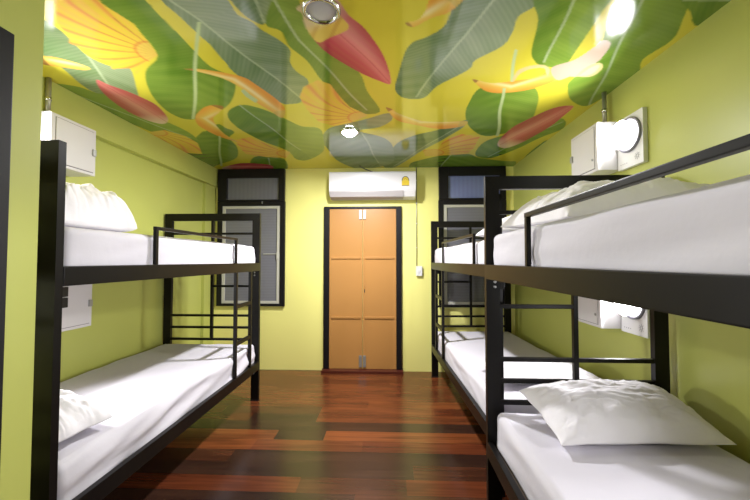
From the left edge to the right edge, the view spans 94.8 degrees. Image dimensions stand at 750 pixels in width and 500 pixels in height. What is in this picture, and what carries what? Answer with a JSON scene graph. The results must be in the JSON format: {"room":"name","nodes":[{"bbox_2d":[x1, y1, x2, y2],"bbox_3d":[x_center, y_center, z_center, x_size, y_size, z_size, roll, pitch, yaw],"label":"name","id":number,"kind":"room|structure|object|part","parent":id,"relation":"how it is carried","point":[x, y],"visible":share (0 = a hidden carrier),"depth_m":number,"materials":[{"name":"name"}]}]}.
{"room":"dormitory","nodes":[
{"label":"dormitory","id":0,"kind":"room"},
{"bbox_2d":[0,0,44,499],"bbox_3d":[-1.744,0.098,0.007,0.985,2.505,2.474,0,-2,2],"label":"wall partition","id":1,"kind":"structure","parent":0,"point":[24,19],"depth_m":1.18,"materials":[{"name":"paint"}]},
{"bbox_2d":[0,26,14,460],"bbox_3d":[-1.249,0.320,0.652,0.068,2.100,0.927,0,-2,2],"label":"door","id":2,"kind":"structure","parent":1,"relation":"in","point":[6,37],"depth_m":1.11,"materials":[{"name":"brown wood"}]},
{"bbox_2d":[60,139,202,381],"bbox_3d":[-2.221,0.121,1.573,0.100,2.555,5.564,0,-2,2],"label":"wall","id":3,"kind":"structure","parent":0,"point":[127,317],"depth_m":3.05,"materials":[{"name":"paint"}]},
{"bbox_2d":[41,111,96,176],"bbox_3d":[-2.040,-0.676,2.247,0.206,0.320,0.325,0,-2,2],"label":"locker","id":4,"kind":"object","parent":3,"relation":"attached to","point":[80,139],"visible":0.64,"depth_m":2.24,"materials":[{"name":"white metal"}]},
{"bbox_2d":[44,77,51,110],"bbox_3d":[-2.064,-0.963,2.179,0.035,0.249,0.035,0,-2,2],"label":"conduit pipe","id":5,"kind":"object","parent":4,"relation":"attached to","point":[48,88],"visible":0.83,"depth_m":2.17,"materials":[{"name":"silver metal"}]},
{"bbox_3d":[-1.951,-0.676,2.249,0.004,0.276,0.269,0,-2,2],"label":"door","id":6,"kind":"part","parent":4,"relation":"part of","materials":[{"name":"white metal"}]},
{"bbox_2d":[62,284,92,331],"bbox_3d":[-2.040,0.354,2.215,0.206,0.320,0.325,0,-2,2],"label":"locker","id":7,"kind":"object","parent":3,"relation":"attached to","point":[77,314],"visible":0.34,"depth_m":2.26,"materials":[{"name":"white metal"}]},
{"bbox_2d":[62,287,67,307],"bbox_3d":[-1.945,0.296,2.145,0.012,0.130,0.070,0,-2,2],"label":"power outlet","id":8,"kind":"object","parent":7,"relation":"attached to","point":[65,289],"visible":0.51,"depth_m":2.16,"materials":[{"name":"black plastic"}]},
{"bbox_2d":[42,77,217,186],"bbox_3d":[-2.087,-0.955,2.843,0.065,0.225,3.084,0,-2,2],"label":"beam","id":9,"kind":"structure","parent":3,"relation":"attached to","point":[111,129],"depth_m":2.84,"materials":[{"name":"paint"}]},
{"bbox_2d":[200,183,215,343],"bbox_3d":[-2.042,0.341,4.223,0.035,2.280,0.244,0,-2,2],"label":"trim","id":10,"kind":"structure","parent":3,"relation":"attached to","point":[209,192],"depth_m":4.15,"materials":[{"name":"paint"}]},
{"bbox_2d":[102,369,508,499],"bbox_3d":[-0.297,1.446,1.452,3.952,0.100,5.764,0,-2,2],"label":"floor","id":11,"kind":"structure","parent":0,"point":[309,434],"depth_m":2.52,"materials":[{"name":"brown wood"}]},
{"bbox_2d":[30,140,260,499],"bbox_3d":[-1.642,0.516,2.356,0.956,1.813,2.089,0,-2,2],"label":"bunk bed","id":12,"kind":"object","parent":11,"relation":"on","point":[51,278],"visible":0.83,"depth_m":1.46,"materials":[{"name":"black metal"}]},
{"bbox_3d":[-1.247,0.478,1.311,0.074,1.800,0.032,0,-2,2],"label":"post","id":13,"kind":"part","parent":12,"relation":"part of","materials":[{"name":"black metal"}]},
{"bbox_2d":[57,344,254,499],"bbox_3d":[-1.638,0.978,2.352,0.921,0.220,1.990,0,-2,2],"label":"mattress","id":14,"kind":"object","parent":12,"relation":"on","point":[145,393],"visible":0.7,"depth_m":2.10,"materials":[{"name":"white fabric"}]},
{"bbox_2d":[58,389,112,442],"bbox_3d":[-1.623,0.743,1.646,0.745,0.182,0.591,0,-2,2],"label":"pillow","id":15,"kind":"object","parent":14,"relation":"on","point":[77,413],"visible":0.32,"depth_m":1.56,"materials":[{"name":"white fabric"}]},
{"bbox_2d":[63,226,254,265],"bbox_3d":[-1.637,0.031,2.381,0.892,0.203,1.983,0,-2,2],"label":"mattress","id":16,"kind":"object","parent":12,"relation":"on","point":[82,247],"visible":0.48,"depth_m":1.77,"materials":[{"name":"white fabric"}]},
{"bbox_2d":[65,182,136,231],"bbox_3d":[-1.696,-0.228,1.704,0.751,0.260,0.480,0,-2,2],"label":"pillow","id":17,"kind":"object","parent":16,"relation":"on","point":[86,207],"visible":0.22,"depth_m":1.69,"materials":[{"name":"white fabric"}]},
{"bbox_3d":[-1.180,0.134,2.348,0.030,0.078,2.022,0,-2,2],"label":"rail","id":18,"kind":"part","parent":12,"relation":"part of","materials":[{"name":"black metal"}]},
{"bbox_3d":[-1.180,1.082,2.319,0.030,0.080,2.022,0,-2,2],"label":"rail","id":19,"kind":"part","parent":12,"relation":"part of","materials":[{"name":"black metal"}]},
{"bbox_3d":[-2.039,0.543,3.400,0.074,1.800,0.032,0,-2,2],"label":"post","id":20,"kind":"part","parent":12,"relation":"part of","materials":[{"name":"black metal"}]},
{"bbox_3d":[-1.178,-0.009,2.381,0.020,0.209,1.010,0,-2,2],"label":"guard rail","id":21,"kind":"part","parent":12,"relation":"part of","materials":[{"name":"black metal"}]},
{"bbox_3d":[-1.161,0.542,3.363,0.074,1.800,0.032,0,-2,2],"label":"post","id":22,"kind":"part","parent":12,"relation":"part of","materials":[{"name":"black metal"}]},
{"bbox_2d":[431,194,510,496],"bbox_3d":[1.128,0.537,3.027,0.931,1.813,2.064,0,-2,0],"label":"bunk bed","id":23,"kind":"object","parent":11,"relation":"on","point":[474,269],"visible":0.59,"depth_m":3.65,"materials":[{"name":"black metal"}]},
{"bbox_3d":[0.697,0.563,4.040,0.074,1.800,0.032,0,-2,0],"label":"post","id":24,"kind":"part","parent":23,"relation":"part of","materials":[{"name":"black metal"}]},
{"bbox_3d":[0.677,0.155,3.038,0.030,0.078,1.995,0,-2,0],"label":"rail","id":25,"kind":"part","parent":23,"relation":"part of","materials":[{"name":"black metal"}]},
{"bbox_3d":[0.677,1.103,3.008,0.030,0.080,1.995,0,-2,0],"label":"rail","id":26,"kind":"part","parent":23,"relation":"part of","materials":[{"name":"black metal"}]},
{"bbox_3d":[0.678,0.007,2.902,0.020,0.209,1.080,0,-2,0],"label":"guard rail","id":27,"kind":"part","parent":23,"relation":"part of","materials":[{"name":"black metal"}]},
{"bbox_2d":[435,240,483,263],"bbox_3d":[1.127,0.051,3.036,0.869,0.202,1.985,0,-2,0],"label":"mattress","id":28,"kind":"object","parent":23,"relation":"on","point":[462,253],"visible":0.19,"depth_m":2.79,"materials":[{"name":"white fabric"}]},
{"bbox_2d":[476,215,521,236],"bbox_3d":[1.083,-0.171,2.291,0.729,0.187,0.449,0,-2,2],"label":"pillow","id":29,"kind":"object","parent":28,"relation":"on","point":[504,230],"visible":0.03,"depth_m":2.15,"materials":[{"name":"white fabric"}]},
{"bbox_2d":[438,331,555,414],"bbox_3d":[1.126,1.003,3.007,0.867,0.197,1.982,0,-2,0],"label":"mattress","id":30,"kind":"object","parent":23,"relation":"on","point":[464,350],"visible":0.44,"depth_m":2.96,"materials":[{"name":"white fabric"}]},
{"bbox_2d":[477,362,600,383],"bbox_3d":[1.105,0.802,2.342,0.722,0.110,0.426,0,-2,2],"label":"pillow","id":31,"kind":"object","parent":30,"relation":"on","point":[546,370],"visible":0.48,"depth_m":2.22,"materials":[{"name":"white fabric"}]},
{"bbox_3d":[0.706,0.535,2.012,0.074,1.730,0.032,0,-2,0],"label":"post","id":32,"kind":"part","parent":23,"relation":"part of","materials":[{"name":"black metal"}]},
{"bbox_3d":[1.551,0.563,4.043,0.074,1.800,0.032,0,-2,0],"label":"post","id":33,"kind":"part","parent":23,"relation":"part of","materials":[{"name":"black metal"}]},
{"bbox_2d":[484,134,749,499],"bbox_3d":[1.038,0.470,0.848,0.956,1.813,2.062,0,-2,2],"label":"bunk bed","id":34,"kind":"object","parent":11,"relation":"on","point":[718,298],"visible":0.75,"depth_m":1.33,"materials":[{"name":"black metal"}]},
{"bbox_3d":[0.642,0.496,1.879,0.074,1.800,0.032,0,-2,2],"label":"post","id":35,"kind":"part","parent":34,"relation":"part of","materials":[{"name":"black metal"}]},
{"bbox_3d":[0.575,1.037,0.850,0.030,0.080,1.995,0,-2,2],"label":"rail","id":36,"kind":"part","parent":34,"relation":"part of","materials":[{"name":"black metal"}]},
{"bbox_3d":[0.575,0.088,0.879,0.030,0.078,1.995,0,-2,2],"label":"rail","id":37,"kind":"part","parent":34,"relation":"part of","materials":[{"name":"black metal"}]},
{"bbox_2d":[493,175,749,274],"bbox_3d":[1.034,-0.018,0.863,0.891,0.205,1.984,0,-2,2],"label":"mattress","id":38,"kind":"object","parent":34,"relation":"on","point":[705,229],"visible":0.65,"depth_m":0.72,"materials":[{"name":"white fabric"}]},
{"bbox_2d":[501,177,709,228],"bbox_3d":[1.064,-0.209,1.549,0.818,0.223,0.581,0,-2,2],"label":"pillow","id":39,"kind":"object","parent":38,"relation":"on","point":[658,187],"visible":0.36,"depth_m":1.35,"materials":[{"name":"white fabric"}]},
{"bbox_2d":[497,413,749,499],"bbox_3d":[1.042,0.929,0.834,0.890,0.210,1.985,0,-2,2],"label":"mattress","id":40,"kind":"object","parent":34,"relation":"on","point":[544,469],"visible":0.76,"depth_m":1.35,"materials":[{"name":"white fabric"}]},
{"bbox_2d":[519,379,736,445],"bbox_3d":[1.117,0.728,1.603,0.743,0.199,0.372,0,-2,0],"label":"pillow","id":41,"kind":"object","parent":40,"relation":"on","point":[588,411],"visible":1,"depth_m":1.49,"materials":[{"name":"white fabric"}]},
{"bbox_3d":[0.573,-0.057,0.834,0.020,0.209,1.040,0,-2,2],"label":"guard rail","id":42,"kind":"part","parent":34,"relation":"part of","materials":[{"name":"black metal"}]},
{"bbox_3d":[1.520,0.495,1.843,0.074,1.800,0.032,0,-2,2],"label":"post","id":43,"kind":"part","parent":34,"relation":"part of","materials":[{"name":"black metal"}]},
{"bbox_2d":[214,166,514,371],"bbox_3d":[-0.178,0.206,4.331,3.952,2.555,0.120,0,-2,2],"label":"wall","id":44,"kind":"structure","parent":0,"point":[291,334],"depth_m":4.28,"materials":[{"name":"yellow paint"}]},
{"bbox_2d":[216,169,285,305],"bbox_3d":[-1.549,-0.158,4.312,0.856,1.711,0.054,0,-2,2],"label":"window","id":45,"kind":"structure","parent":44,"relation":"in","point":[262,191],"depth_m":4.31,"materials":[{"name":"brown wood"}]},
{"bbox_3d":[-1.549,0.058,4.315,0.732,1.215,0.029,0,-2,2],"label":"sash","id":46,"kind":"part","parent":45,"relation":"part of","materials":[{"name":"metal"}]},
{"bbox_3d":[-1.549,-0.811,4.334,0.846,0.405,0.049,0,-2,2],"label":"transom frame","id":47,"kind":"part","parent":45,"relation":"part of","materials":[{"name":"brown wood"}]},
{"bbox_3d":[-1.526,-0.766,4.341,0.661,0.275,0.008,0,-2,2],"label":"pane","id":48,"kind":"part","parent":45,"relation":"part of","materials":[{"name":"grey glass"}]},
{"bbox_2d":[321,206,402,373],"bbox_3d":[-0.153,0.470,4.206,0.990,2.020,0.109,0,-2,2],"label":"door","id":49,"kind":"structure","parent":44,"relation":"in","point":[362,313],"depth_m":4.24,"materials":[{"name":"brown wood"}]},
{"bbox_3d":[-0.359,0.096,4.253,0.360,0.024,0.014,0,-2,2],"label":"rail","id":50,"kind":"part","parent":49,"relation":"part of","materials":[{"name":"beige paint"}]},
{"bbox_3d":[-0.359,0.826,4.230,0.360,0.024,0.014,0,-2,2],"label":"rail","id":51,"kind":"part","parent":49,"relation":"part of","materials":[{"name":"beige paint"}]},
{"bbox_3d":[0.054,0.096,4.235,0.360,0.024,0.014,0,-2,2],"label":"rail","id":52,"kind":"part","parent":49,"relation":"part of","materials":[{"name":"beige paint"}]},
{"bbox_3d":[0.054,0.826,4.213,0.360,0.024,0.014,0,-2,2],"label":"rail","id":53,"kind":"part","parent":49,"relation":"part of","materials":[{"name":"beige paint"}]},
{"bbox_2d":[329,171,415,200],"bbox_3d":[-0.029,-0.774,4.188,1.030,0.326,0.211,0,-2,2],"label":"air conditioner","id":54,"kind":"object","parent":44,"relation":"attached to","point":[383,185],"visible":1,"depth_m":4.10,"materials":[{"name":"white plastic"}]},
{"bbox_2d":[416,167,417,265],"bbox_3d":[0.513,-0.398,4.252,0.018,1.249,0.016,0,-2,2],"label":"cable","id":55,"kind":"object","parent":44,"relation":"attached to","point":[416,167],"visible":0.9,"depth_m":4.25,"materials":[{"name":"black plastic"}]},
{"bbox_2d":[416,266,421,275],"bbox_3d":[0.539,0.256,4.218,0.074,0.118,0.041,0,-2,2],"label":"switch box","id":56,"kind":"object","parent":44,"relation":"attached to","point":[418,268],"visible":1,"depth_m":4.20,"materials":[{"name":"white plastic"}]},
{"bbox_2d":[438,166,506,307],"bbox_3d":[1.186,-0.162,4.197,0.817,1.711,0.054,0,-2,2],"label":"window","id":57,"kind":"structure","parent":44,"relation":"in","point":[461,189],"depth_m":4.21,"materials":[{"name":"brown wood"}]},
{"bbox_3d":[1.186,0.054,4.201,0.693,1.215,0.029,0,-2,2],"label":"sash","id":58,"kind":"part","parent":57,"relation":"part of","materials":[{"name":"metal"}]},
{"bbox_3d":[1.186,-0.815,4.220,0.807,0.405,0.049,0,-2,2],"label":"transom frame","id":59,"kind":"part","parent":57,"relation":"part of","materials":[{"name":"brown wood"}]},
{"bbox_3d":[1.209,-0.769,4.227,0.622,0.275,0.008,0,-2,2],"label":"pane","id":60,"kind":"part","parent":57,"relation":"part of","materials":[{"name":"blue glass"}]},
{"bbox_2d":[43,0,730,168],"bbox_3d":[-0.294,-1.108,1.535,3.856,0.001,5.672,0,-2,2],"label":"ceiling","id":61,"kind":"structure","parent":0,"point":[228,84],"depth_m":2.10,"materials":[{"name":"multicoloured paint"}]},
{"bbox_2d":[302,0,340,24],"bbox_3d":[-0.247,-1.099,1.591,0.180,0.014,0.180,0,-2,2],"label":"recessed light","id":62,"kind":"object","parent":61,"relation":"in","point":[320,12],"visible":1,"depth_m":1.59,"materials":[{"name":"silver metal"}]},
{"bbox_2d":[340,128,358,136],"bbox_3d":[-0.226,-1.037,3.086,0.173,0.044,0.173,0,-2,2],"label":"recessed light","id":63,"kind":"object","parent":61,"relation":"in","point":[348,132],"visible":1,"depth_m":3.04,"materials":[{"name":"silver metal"}]},
{"bbox_2d":[513,0,749,463],"bbox_3d":[1.628,0.116,1.412,0.100,2.555,5.564,0,-2,2],"label":"wall","id":64,"kind":"structure","parent":0,"point":[695,94],"depth_m":1.77,"materials":[{"name":"paint"}]},
{"bbox_2d":[570,122,617,174],"bbox_3d":[1.535,-0.677,2.426,0.166,0.320,0.332,0,-2,2],"label":"locker","id":65,"kind":"object","parent":64,"relation":"attached to","point":[594,151],"visible":0.84,"depth_m":2.29,"materials":[{"name":"white metal"}]},
{"bbox_3d":[1.466,-0.677,2.435,0.004,0.276,0.276,0,-2,2],"label":"door","id":66,"kind":"part","parent":65,"relation":"part of","materials":[{"name":"white metal"}]},
{"bbox_2d":[601,92,607,121],"bbox_3d":[1.574,-0.961,2.367,0.035,0.242,0.035,0,-2,2],"label":"conduit pipe","id":67,"kind":"object","parent":65,"relation":"attached to","point":[604,110],"visible":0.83,"depth_m":2.36,"materials":[{"name":"silver metal"}]},
{"bbox_2d":[578,297,620,328],"bbox_3d":[1.535,0.352,2.394,0.166,0.320,0.332,0,-2,2],"label":"locker","id":68,"kind":"object","parent":64,"relation":"attached to","point":[601,314],"visible":0.34,"depth_m":2.24,"materials":[{"name":"white metal"}]},
{"bbox_3d":[1.466,0.352,2.403,0.004,0.276,0.276,0,-2,2],"label":"door","id":69,"kind":"part","parent":68,"relation":"part of","materials":[{"name":"white metal"}]},
{"bbox_2d":[616,107,647,170],"bbox_3d":[1.566,-0.677,2.140,0.080,0.325,0.228,0,-2,2],"label":"reading lamp","id":70,"kind":"object","parent":64,"relation":"attached to","point":[632,130],"visible":1,"depth_m":2.09,"materials":[{"name":"white plastic"}]},
{"bbox_2d":[617,120,637,148],"bbox_3d":[1.551,-0.714,2.142,0.051,0.174,0.174,0,-2,2],"label":"diffuser","id":71,"kind":"object","parent":70,"relation":"attached to","point":[627,133],"depth_m":2.11,"materials":[{"name":"white plastic"}]},
{"bbox_2d":[620,304,649,338],"bbox_3d":[1.566,0.353,2.108,0.080,0.325,0.228,0,-2,2],"label":"reading lamp","id":72,"kind":"object","parent":64,"relation":"attached to","point":[636,321],"visible":0.52,"depth_m":2.07,"materials":[{"name":"white plastic"}]},
{"bbox_2d":[621,305,640,315],"bbox_3d":[1.551,0.315,2.110,0.051,0.174,0.174,0,-2,2],"label":"diffuser","id":73,"kind":"object","parent":72,"relation":"attached to","point":[626,310],"depth_m":2.09,"materials":[{"name":"white plastic"}]}
]}

